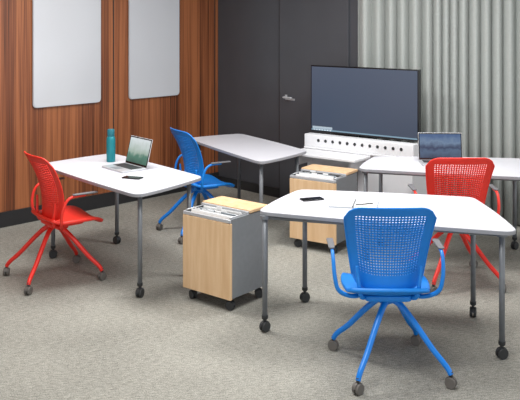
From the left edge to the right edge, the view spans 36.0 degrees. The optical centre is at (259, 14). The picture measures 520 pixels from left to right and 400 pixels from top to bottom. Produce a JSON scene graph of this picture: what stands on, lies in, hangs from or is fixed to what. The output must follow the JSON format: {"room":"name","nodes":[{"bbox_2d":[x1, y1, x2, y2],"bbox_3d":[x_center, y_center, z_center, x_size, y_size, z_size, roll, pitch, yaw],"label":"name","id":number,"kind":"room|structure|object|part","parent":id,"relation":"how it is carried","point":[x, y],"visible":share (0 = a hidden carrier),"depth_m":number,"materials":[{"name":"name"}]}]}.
{"room":"classroom","nodes":[
{"label":"classroom","id":0,"kind":"room"},
{"bbox_2d":[0,0,217,211],"bbox_3d":[-3.709,0.450,6.090,0.120,3.000,9.000,0,0,45],"label":"wall","id":1,"kind":"structure","parent":0,"point":[56,133],"depth_m":8.14,"materials":[{"name":"brown wood"}]},
{"bbox_2d":[32,0,100,107],"bbox_3d":[-1.879,0.255,7.814,0.755,1.250,0.030,0,0,-45],"label":"whiteboard","id":2,"kind":"object","parent":1,"relation":"attached to","point":[66,34],"visible":1,"depth_m":7.79,"materials":[{"name":"metal"}]},
{"bbox_2d":[0,172,218,227],"bbox_3d":[-3.662,1.880,6.043,9.000,0.140,0.015,0,0,-45],"label":"baseboard","id":3,"kind":"structure","parent":1,"relation":"attached to","point":[23,215],"depth_m":7.97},
{"bbox_2d":[113,0,113,128],"bbox_3d":[-1.502,0.380,8.211,0.012,2.860,0.002,0,0,-45],"label":"trim","id":4,"kind":"structure","parent":1,"relation":"attached to","point":[113,0],"depth_m":8.21,"materials":[{"name":"brown wood"}]},
{"bbox_2d":[128,0,178,98],"bbox_3d":[-1.131,0.255,8.562,0.031,1.250,0.672,0,0,45],"label":"whiteboard","id":5,"kind":"object","parent":1,"relation":"attached to","point":[153,25],"visible":1,"depth_m":8.53,"materials":[{"name":"metal"}]},
{"bbox_2d":[214,0,214,172],"bbox_3d":[-0.519,0.380,9.194,0.012,2.860,0.002,0,0,-45],"label":"trim","id":6,"kind":"structure","parent":1,"relation":"attached to","point":[214,0],"depth_m":9.19,"materials":[{"name":"brown wood"}]},
{"bbox_2d":[0,186,519,399],"bbox_3d":[-2.000,1.950,4.000,14.000,0.001,13.000,0,0,0],"label":"floor","id":7,"kind":"structure","parent":0,"point":[78,335],"depth_m":5.01,"materials":[{"name":"carpet"}]},
{"bbox_2d":[3,151,106,294],"bbox_3d":[-1.510,1.477,5.921,0.630,0.946,0.647,0,0,-34],"label":"chair","id":8,"kind":"object","parent":7,"relation":"on","point":[55,215],"visible":1,"depth_m":5.82,"materials":[{"name":"red plastic"}]},
{"bbox_3d":[-1.726,1.719,5.967,0.370,0.342,0.036,0,0,8],"label":"leg","id":9,"kind":"part","parent":8,"relation":"part of","materials":[{"name":"red metal"}]},
{"bbox_3d":[-1.576,1.719,5.747,0.036,0.342,0.370,0,0,13],"label":"leg","id":10,"kind":"part","parent":8,"relation":"part of","materials":[{"name":"red metal"}]},
{"bbox_3d":[-1.600,1.252,5.848,0.196,0.487,0.487,0,0,-36],"label":"backrest","id":11,"kind":"part","parent":8,"relation":"part of","materials":[{"name":"red plastic"}]},
{"bbox_3d":[-1.440,1.507,5.965,0.459,0.113,0.486,0,0,-36],"label":"seat","id":12,"kind":"part","parent":8,"relation":"part of","materials":[{"name":"red plastic"}]},
{"bbox_3d":[-1.484,1.719,6.133,0.036,0.342,0.370,0,0,13],"label":"leg","id":13,"kind":"part","parent":8,"relation":"part of","materials":[{"name":"red metal"}]},
{"bbox_3d":[-1.333,1.719,5.913,0.370,0.342,0.036,0,0,8],"label":"leg","id":14,"kind":"part","parent":8,"relation":"part of","materials":[{"name":"red metal"}]},
{"bbox_2d":[49,154,200,297],"bbox_3d":[-1.068,1.580,6.195,0.736,0.740,1.541,0,0,-40],"label":"table","id":15,"kind":"object","parent":7,"relation":"on","point":[156,179],"visible":0.66,"depth_m":5.99,"materials":[{"name":"white laminate"}]},
{"bbox_3d":[-1.660,1.549,6.420,0.033,0.632,0.033,0,0,0],"label":"leg","id":16,"kind":"part","parent":15,"relation":"part of","materials":[{"name":"metal"}]},
{"bbox_2d":[106,129,115,161],"bbox_3d":[-1.230,1.076,6.600,0.077,0.268,0.074,0,0,0],"label":"water bottle","id":17,"kind":"object","parent":15,"relation":"on","point":[110,141],"visible":1,"depth_m":6.57,"materials":[{"name":"teal metal"}]},
{"bbox_3d":[-1.220,1.549,6.820,0.033,0.632,0.033,0,0,0],"label":"leg","id":18,"kind":"part","parent":15,"relation":"part of","materials":[{"name":"metal"}]},
{"bbox_2d":[102,135,152,172],"bbox_3d":[-1.051,1.095,6.318,0.280,0.229,0.320,0,0,-41],"label":"laptop","id":19,"kind":"object","parent":15,"relation":"on","point":[139,149],"visible":1,"depth_m":6.35,"materials":[{"name":"metal"}]},
{"bbox_2d":[122,176,142,179],"bbox_3d":[-0.945,1.205,5.930,0.150,0.008,0.074,0,0,20],"label":"smartphone","id":20,"kind":"object","parent":15,"relation":"on","point":[124,177],"visible":1,"depth_m":5.91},
{"bbox_3d":[-0.945,1.201,5.930,0.140,0.001,0.066,0,0,20],"label":"phone glass","id":21,"kind":"part","parent":20,"relation":"part of","materials":[{"name":"black glass"}]},
{"bbox_3d":[-0.830,1.549,5.530,0.033,0.632,0.033,0,0,0],"label":"leg","id":22,"kind":"part","parent":15,"relation":"part of","materials":[{"name":"metal"}]},
{"bbox_3d":[-0.530,1.549,5.980,0.033,0.632,0.033,0,0,0],"label":"leg","id":23,"kind":"part","parent":15,"relation":"part of","materials":[{"name":"metal"}]},
{"bbox_2d":[156,127,234,243],"bbox_3d":[-0.550,1.477,7.162,0.616,0.946,0.643,0,0,-29],"label":"chair","id":24,"kind":"object","parent":7,"relation":"on","point":[185,141],"visible":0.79,"depth_m":7.04,"materials":[{"name":"blue plastic"}]},
{"bbox_3d":[-0.743,1.719,7.214,0.370,0.342,0.036,0,0,13],"label":"leg","id":25,"kind":"part","parent":24,"relation":"part of","materials":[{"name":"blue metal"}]},
{"bbox_3d":[-0.670,1.252,7.094,0.196,0.487,0.487,0,0,-29],"label":"backrest","id":26,"kind":"part","parent":24,"relation":"part of","materials":[{"name":"blue plastic"}]},
{"bbox_3d":[-0.613,1.719,6.982,0.036,0.342,0.370,0,0,18],"label":"leg","id":27,"kind":"part","parent":24,"relation":"part of","materials":[{"name":"blue metal"}]},
{"bbox_3d":[-0.357,1.719,7.126,0.370,0.342,0.036,0,0,13],"label":"leg","id":28,"kind":"part","parent":24,"relation":"part of","materials":[{"name":"blue metal"}]},
{"bbox_3d":[-0.497,1.507,7.191,0.459,0.113,0.486,0,0,-29],"label":"seat","id":29,"kind":"part","parent":24,"relation":"part of","materials":[{"name":"blue plastic"}]},
{"bbox_2d":[183,196,266,310],"bbox_3d":[-0.235,1.632,5.523,0.438,0.636,0.406,0,0,39],"label":"pedestal","id":30,"kind":"object","parent":7,"relation":"on","point":[222,235],"visible":0.9,"depth_m":5.38,"materials":[{"name":"brown wood"}]},
{"bbox_3d":[-0.356,1.620,5.373,0.434,0.500,0.020,0,0,39],"label":"door","id":31,"kind":"part","parent":30,"relation":"part of","materials":[{"name":"brown wood"}]},
{"bbox_3d":[-0.172,1.325,5.601,0.438,0.022,0.206,0,0,39],"label":"lid","id":32,"kind":"part","parent":30,"relation":"part of","materials":[{"name":"brown wood"}]},
{"bbox_3d":[-0.071,1.603,5.399,0.018,0.525,0.380,0,0,39],"label":"panel","id":33,"kind":"part","parent":30,"relation":"part of","materials":[{"name":"grey metal"}]},
{"bbox_2d":[193,134,305,205],"bbox_3d":[-0.095,1.580,7.399,0.653,0.740,1.483,0,0,-29],"label":"table","id":34,"kind":"object","parent":7,"relation":"on","point":[260,151],"visible":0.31,"depth_m":7.29,"materials":[{"name":"white laminate"}]},
{"bbox_3d":[-0.600,1.549,7.820,0.033,0.632,0.033,0,0,0],"label":"leg","id":35,"kind":"part","parent":34,"relation":"part of","materials":[{"name":"metal"}]},
{"bbox_3d":[-0.210,1.549,8.020,0.033,0.632,0.033,0,0,0],"label":"leg","id":36,"kind":"part","parent":34,"relation":"part of","materials":[{"name":"metal"}]},
{"bbox_3d":[0.010,1.549,6.720,0.033,0.632,0.033,0,0,0],"label":"leg","id":37,"kind":"part","parent":34,"relation":"part of","materials":[{"name":"metal"}]},
{"bbox_3d":[0.330,1.549,7.130,0.033,0.632,0.033,0,0,0],"label":"leg","id":38,"kind":"part","parent":34,"relation":"part of","materials":[{"name":"metal"}]},
{"bbox_2d":[290,164,357,252],"bbox_3d":[0.541,1.632,6.774,0.438,0.636,0.406,0,0,33],"label":"pedestal","id":39,"kind":"object","parent":7,"relation":"on","point":[313,176],"visible":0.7,"depth_m":6.64,"materials":[{"name":"brown wood"}]},
{"bbox_3d":[0.436,1.620,6.612,0.434,0.500,0.020,0,0,33],"label":"door","id":40,"kind":"part","parent":39,"relation":"part of","materials":[{"name":"brown wood"}]},
{"bbox_3d":[0.595,1.325,6.858,0.438,0.022,0.206,0,0,33],"label":"lid","id":41,"kind":"part","parent":39,"relation":"part of","materials":[{"name":"brown wood"}]},
{"bbox_3d":[0.718,1.603,6.668,0.018,0.525,0.380,0,0,33],"label":"panel","id":42,"kind":"part","parent":39,"relation":"part of","materials":[{"name":"grey metal"}]},
{"bbox_2d":[299,133,426,234],"bbox_3d":[0.899,1.300,7.342,1.134,1.300,0.660,0,0,36],"label":"cart","id":43,"kind":"object","parent":7,"relation":"on","point":[321,149],"visible":0.27,"depth_m":7.24,"materials":[{"name":"white paint"}]},
{"bbox_2d":[300,148,369,162],"bbox_3d":[0.623,1.282,7.315,0.720,0.025,0.290,0,0,36],"label":"shelf","id":44,"kind":"object","parent":43,"relation":"attached to","point":[336,154],"depth_m":7.28,"materials":[{"name":"white paint"}]},
{"bbox_2d":[311,65,420,141],"bbox_3d":[0.962,0.805,7.436,1.134,0.640,0.055,0,0,36],"label":"display","id":45,"kind":"object","parent":43,"relation":"attached to","point":[385,103],"visible":0.88,"depth_m":7.39,"materials":[{"name":"black glass"}]},
{"bbox_2d":[259,190,515,359],"bbox_3d":[0.819,1.580,5.066,1.518,0.740,0.824,0,0,17],"label":"table","id":46,"kind":"object","parent":7,"relation":"on","point":[454,214],"visible":0.95,"depth_m":4.93,"materials":[{"name":"white laminate"}]},
{"bbox_3d":[0.030,1.549,4.930,0.033,0.632,0.033,0,0,0],"label":"leg","id":47,"kind":"part","parent":46,"relation":"part of","materials":[{"name":"metal"}]},
{"bbox_3d":[0.305,1.549,5.440,0.033,0.632,0.033,0,0,0],"label":"leg","id":48,"kind":"part","parent":46,"relation":"part of","materials":[{"name":"metal"}]},
{"bbox_2d":[300,197,323,201],"bbox_3d":[0.340,1.205,5.240,0.150,0.008,0.074,0,0,-20],"label":"smartphone","id":49,"kind":"object","parent":46,"relation":"on","point":[307,198],"visible":1,"depth_m":5.22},
{"bbox_3d":[0.340,1.201,5.240,0.140,0.001,0.066,0,0,-20],"label":"phone glass","id":50,"kind":"part","parent":49,"relation":"part of","materials":[{"name":"black glass"}]},
{"bbox_2d":[329,198,378,208],"bbox_3d":[0.599,1.202,5.102,0.302,0.014,0.208,0,0,12],"label":"notebook","id":51,"kind":"object","parent":46,"relation":"on","point":[335,203],"visible":0.95,"depth_m":5.09,"materials":[{"name":"paper"}]},
{"bbox_3d":[0.702,1.247,4.735,1.399,0.024,0.024,0,0,16],"label":"frame rail","id":52,"kind":"part","parent":46,"relation":"part of","materials":[{"name":"metal"}]},
{"bbox_3d":[1.377,1.549,5.170,0.033,0.632,0.033,0,0,0],"label":"leg","id":53,"kind":"part","parent":46,"relation":"part of","materials":[{"name":"metal"}]},
{"bbox_3d":[1.373,1.549,4.540,0.033,0.632,0.033,0,0,0],"label":"leg","id":54,"kind":"part","parent":46,"relation":"part of","materials":[{"name":"metal"}]},
{"bbox_2d":[326,207,456,395],"bbox_3d":[0.705,1.477,4.419,0.655,0.946,0.615,0,0,-8],"label":"chair","id":55,"kind":"object","parent":7,"relation":"on","point":[409,283],"visible":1,"depth_m":4.29,"materials":[{"name":"blue plastic"}]},
{"bbox_3d":[0.560,1.719,4.547,0.370,0.342,0.036,0,0,40],"label":"leg","id":56,"kind":"part","parent":55,"relation":"part of","materials":[{"name":"blue metal"}]},
{"bbox_3d":[0.601,1.719,4.256,0.036,0.342,0.370,0,0,34],"label":"leg","id":57,"kind":"part","parent":55,"relation":"part of","materials":[{"name":"blue metal"}]},
{"bbox_3d":[0.696,1.507,4.463,0.486,0.113,0.459,0,0,1],"label":"seat","id":58,"kind":"part","parent":55,"relation":"part of","materials":[{"name":"blue plastic"}]},
{"bbox_3d":[0.692,1.252,4.265,0.487,0.487,0.196,0,0,1],"label":"backrest","id":59,"kind":"part","parent":55,"relation":"part of","materials":[{"name":"blue plastic"}]},
{"bbox_3d":[0.825,1.719,4.584,0.036,0.342,0.370,0,0,34],"label":"leg","id":60,"kind":"part","parent":55,"relation":"part of","materials":[{"name":"blue metal"}]},
{"bbox_3d":[0.863,1.719,4.295,0.264,0.342,0.286,0,0,-8],"label":"leg","id":61,"kind":"part","parent":55,"relation":"part of","materials":[{"name":"blue metal"}]},
{"bbox_2d":[359,156,519,259],"bbox_3d":[1.597,1.580,6.486,1.505,0.740,0.819,0,0,15],"label":"table","id":62,"kind":"object","parent":7,"relation":"on","point":[508,169],"visible":0.51,"depth_m":6.43,"materials":[{"name":"white laminate"}]},
{"bbox_3d":[0.840,1.549,6.360,0.033,0.632,0.033,0,0,0],"label":"leg","id":63,"kind":"part","parent":62,"relation":"part of","materials":[{"name":"metal"}]},
{"bbox_3d":[1.020,1.549,6.760,0.033,0.632,0.033,0,0,0],"label":"leg","id":64,"kind":"part","parent":62,"relation":"part of","materials":[{"name":"metal"}]},
{"bbox_2d":[418,133,465,165],"bbox_3d":[1.485,1.093,6.512,0.360,0.232,0.264,0,0,3],"label":"laptop","id":65,"kind":"object","parent":62,"relation":"on","point":[431,146],"visible":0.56,"depth_m":6.62,"materials":[{"name":"metal"}]},
{"bbox_3d":[1.480,1.247,6.190,1.324,0.024,0.024,0,0,15],"label":"frame rail","id":66,"kind":"part","parent":62,"relation":"part of","materials":[{"name":"metal"}]},
{"bbox_3d":[2.120,1.549,6.660,0.033,0.632,0.033,0,0,0],"label":"leg","id":67,"kind":"part","parent":62,"relation":"part of","materials":[{"name":"metal"}]},
{"bbox_2d":[408,158,506,292],"bbox_3d":[1.436,1.477,5.883,0.656,0.946,0.621,0,0,-6],"label":"chair","id":68,"kind":"object","parent":7,"relation":"on","point":[446,164],"visible":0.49,"depth_m":5.72,"materials":[{"name":"red plastic"}]},
{"bbox_3d":[1.282,1.719,6.012,0.370,0.342,0.036,0,0,42],"label":"leg","id":69,"kind":"part","parent":68,"relation":"part of","materials":[{"name":"red metal"}]},
{"bbox_3d":[1.313,1.719,5.720,0.036,0.342,0.370,0,0,36],"label":"leg","id":70,"kind":"part","parent":68,"relation":"part of","materials":[{"name":"red metal"}]},
{"bbox_3d":[1.430,1.252,5.725,0.487,0.487,0.196,0,0,0],"label":"backrest","id":71,"kind":"part","parent":68,"relation":"part of","materials":[{"name":"red plastic"}]},
{"bbox_3d":[1.547,1.719,6.040,0.036,0.342,0.370,0,0,36],"label":"leg","id":72,"kind":"part","parent":68,"relation":"part of","materials":[{"name":"red metal"}]},
{"bbox_3d":[1.578,1.719,5.748,0.370,0.342,0.036,0,0,42],"label":"leg","id":73,"kind":"part","parent":68,"relation":"part of","materials":[{"name":"red metal"}]},
{"bbox_2d":[218,0,357,187],"bbox_3d":[0.250,0.450,8.579,0.121,3.000,2.200,0,0,-45],"label":"wall","id":74,"kind":"structure","parent":0,"point":[248,30],"depth_m":8.85,"materials":[{"name":"grey paint"}]},
{"bbox_2d":[218,176,278,197],"bbox_3d":[-0.143,1.900,8.879,0.980,0.100,0.012,0,0,45],"label":"baseboard","id":75,"kind":"structure","parent":74,"relation":"attached to","point":[248,186],"depth_m":8.81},
{"bbox_2d":[279,0,279,197],"bbox_3d":[0.212,0.640,8.524,0.015,2.620,0.011,0,0,45],"label":"door frame","id":76,"kind":"structure","parent":74,"relation":"in","point":[279,0],"depth_m":8.52,"materials":[{"name":"black metal"}]},
{"bbox_2d":[280,0,348,197],"bbox_3d":[0.543,0.645,8.187,0.019,2.590,0.930,0,0,-45],"label":"door leaf","id":77,"kind":"structure","parent":74,"relation":"in","point":[312,32],"depth_m":8.28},
{"label":"ceiling","id":78,"kind":"structure","parent":0,"visible":0},
{"bbox_2d":[358,0,519,225],"bbox_3d":[2.679,0.450,7.268,3.597,2.960,0.102,0,0,15],"label":"curtain","id":79,"kind":"object","parent":78,"relation":"hanging from","point":[466,52],"visible":0.56,"depth_m":7.47,"materials":[{"name":"fabric"}]}
]}

